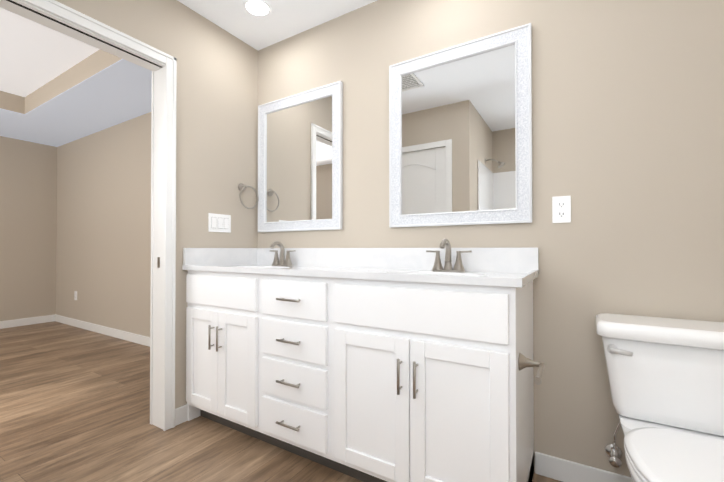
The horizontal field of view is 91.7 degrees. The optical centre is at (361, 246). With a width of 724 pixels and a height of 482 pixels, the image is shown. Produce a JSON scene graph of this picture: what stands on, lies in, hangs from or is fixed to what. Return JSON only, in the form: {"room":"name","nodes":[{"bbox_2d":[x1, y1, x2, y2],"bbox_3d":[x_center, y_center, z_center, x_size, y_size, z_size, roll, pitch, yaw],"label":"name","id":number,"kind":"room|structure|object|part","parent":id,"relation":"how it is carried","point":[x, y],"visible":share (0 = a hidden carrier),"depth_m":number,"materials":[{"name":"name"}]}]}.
{"room":"bathroom","nodes":[
{"label":"bathroom","id":0,"kind":"room"},
{"bbox_2d":[0,136,56,320],"bbox_3d":[-5.316,-0.386,3.332,0.120,2.840,3.800,0,-1,31],"label":"wall","id":1,"kind":"structure","parent":0,"point":[28,207],"depth_m":4.66,"materials":[{"name":"beige paint"}]},
{"bbox_2d":[0,315,54,328],"bbox_3d":[-5.263,0.986,3.279,0.014,0.095,3.786,0,-1,31],"label":"baseboard","id":2,"kind":"structure","parent":1,"relation":"attached to","point":[25,321],"depth_m":4.64,"materials":[{"name":"white wood"}]},
{"bbox_2d":[0,8,98,96],"bbox_3d":[-3.503,-1.646,2.234,4.130,0.100,3.800,0,-1,31],"label":"ceiling","id":3,"kind":"structure","parent":0,"point":[34,56],"depth_m":2.90,"materials":[{"name":"white paint"}]},
{"bbox_2d":[0,49,151,146],"bbox_3d":[-3.503,-1.504,2.233,4.130,0.184,3.800,0,-1,31],"label":"ceiling","id":4,"kind":"structure","parent":0,"point":[118,92],"depth_m":3.53,"materials":[{"name":"white paint"}]},
{"bbox_2d":[56,112,150,336],"bbox_3d":[-2.532,-0.381,3.927,4.250,2.840,0.120,0,-1,31],"label":"wall","id":5,"kind":"structure","parent":0,"point":[103,258],"depth_m":4.14,"materials":[{"name":"beige paint"}]},
{"bbox_2d":[55,314,149,346],"bbox_3d":[-2.516,0.991,3.826,4.130,0.095,0.014,0,-1,31],"label":"baseboard","id":6,"kind":"structure","parent":5,"relation":"attached to","point":[128,336],"depth_m":4.10,"materials":[{"name":"white wood"}]},
{"bbox_2d":[55,0,257,408],"bbox_3d":[-1.111,-0.397,2.062,0.120,2.840,1.820,0,-1,31],"label":"wall","id":7,"kind":"structure","parent":0,"point":[217,120],"depth_m":2.16,"materials":[{"name":"beige paint"}]},
{"bbox_2d":[0,0,176,430],"bbox_3d":[-1.363,-0.027,1.646,0.163,2.093,0.915,0,-1,31],"label":"door frame","id":8,"kind":"structure","parent":7,"relation":"attached to","point":[65,12],"depth_m":1.97,"materials":[{"name":"white wood"}]},
{"bbox_3d":[-1.424,-0.027,1.683,0.021,2.093,0.915,0,-1,31],"label":"bedroom door casing trim","id":9,"kind":"part","parent":8,"relation":"part of","materials":[{"name":"white wood"}]},
{"bbox_2d":[175,404,187,425],"bbox_3d":[-0.907,0.977,2.255,0.014,0.095,0.607,0,-1,31],"label":"baseboard","id":10,"kind":"structure","parent":7,"relation":"attached to","point":[181,414],"depth_m":2.02,"materials":[{"name":"white wood"}]},
{"bbox_2d":[208,213,230,232],"bbox_3d":[-0.912,-0.147,2.260,0.010,0.116,0.162,0,-1,31],"label":"switch plate","id":11,"kind":"object","parent":7,"relation":"attached to","point":[219,222],"visible":1,"depth_m":2.25,"materials":[{"name":"white plastic"}]},
{"bbox_2d":[238,183,257,208],"bbox_3d":[-0.790,-0.341,2.421,0.052,0.176,0.161,0,-1,31],"label":"towel ring","id":12,"kind":"object","parent":7,"relation":"attached to","point":[241,187],"visible":1,"depth_m":2.39,"materials":[{"name":"silver metal"}]},
{"bbox_2d":[177,0,376,50],"bbox_3d":[-0.315,-1.479,0.670,2.700,0.100,2.740,0,-1,31],"label":"ceiling","id":13,"kind":"structure","parent":0,"point":[284,19],"depth_m":2.17,"materials":[{"name":"white paint"}]},
{"bbox_2d":[243,0,271,16],"bbox_3d":[-0.621,-1.413,2.087,0.164,0.006,0.164,0,-1,31],"label":"recessed light","id":14,"kind":"object","parent":13,"relation":"in","point":[259,8],"visible":1,"depth_m":2.08,"materials":[{"name":"white paint"}]},
{"bbox_2d":[0,321,561,481],"bbox_3d":[-2.274,1.048,1.518,7.350,0.060,4.300,0,-1,31],"label":"floor","id":15,"kind":"structure","parent":0,"point":[74,404],"depth_m":1.95,"materials":[{"name":"brown wood"}]},
{"bbox_2d":[182,239,543,481],"bbox_3d":[-0.115,0.493,1.769,1.869,1.055,0.619,0,-1,31],"label":"bathroom vanity","id":16,"kind":"object","parent":15,"relation":"on","point":[390,364],"visible":1,"depth_m":1.46,"materials":[{"name":"white wood"}]},
{"bbox_2d":[182,248,538,286],"bbox_3d":[-0.125,0.127,1.812,1.811,0.237,0.562,0,-1,31],"label":"countertop","id":17,"kind":"structure","parent":16,"relation":"on","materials":[{"name":"stone"}]},
{"bbox_2d":[269,241,294,265],"bbox_3d":[-0.539,0.049,2.257,0.224,0.159,0.131,0,-1,31],"label":"faucet","id":18,"kind":"object","parent":17,"relation":"on","point":[276,262],"depth_m":2.27,"materials":[{"name":"silver metal"}]},
{"bbox_2d":[426,239,471,271],"bbox_3d":[0.401,0.044,1.683,0.224,0.159,0.131,0,-1,31],"label":"faucet","id":19,"kind":"object","parent":17,"relation":"on","point":[437,267],"depth_m":1.70,"materials":[{"name":"silver metal"}]},
{"bbox_2d":[595,313,723,481],"bbox_3d":[0.997,0.642,1.024,0.506,0.743,0.734,0,-1,31],"label":"toilet","id":20,"kind":"object","parent":15,"relation":"on","point":[666,380],"visible":1,"depth_m":1.17,"materials":[{"name":"white ceramic"}]},
{"bbox_2d":[257,0,723,476],"bbox_3d":[0.482,-0.199,1.848,2.820,2.440,0.120,0,-1,31],"label":"wall","id":21,"kind":"structure","parent":0,"point":[628,126],"depth_m":1.50,"materials":[{"name":"beige paint"}]},
{"bbox_2d":[258,81,342,231],"bbox_3d":[-0.430,-0.550,2.320,0.715,0.900,0.024,0,-1,31],"label":"mirror","id":22,"kind":"object","parent":21,"relation":"attached to","point":[300,161],"visible":1,"depth_m":2.30,"materials":[{"name":"white mirror"}]},
{"bbox_2d":[389,23,531,227],"bbox_3d":[0.462,-0.555,1.774,0.715,0.900,0.024,0,-1,31],"label":"mirror","id":23,"kind":"object","parent":21,"relation":"attached to","point":[460,134],"visible":0.98,"depth_m":1.75,"materials":[{"name":"white mirror"}]},
{"bbox_2d":[552,196,570,222],"bbox_3d":[0.871,-0.160,1.534,0.070,0.116,0.008,0,-1,31],"label":"outlet","id":24,"kind":"object","parent":21,"relation":"attached to","point":[561,209],"visible":1,"depth_m":1.53,"materials":[{"name":"white plastic"}]},
{"bbox_2d":[535,452,632,481],"bbox_3d":[1.162,0.969,1.343,0.903,0.095,0.014,0,-1,31],"label":"baseboard","id":25,"kind":"structure","parent":21,"relation":"attached to","point":[556,468],"depth_m":1.50,"materials":[{"name":"white wood"}]}
]}

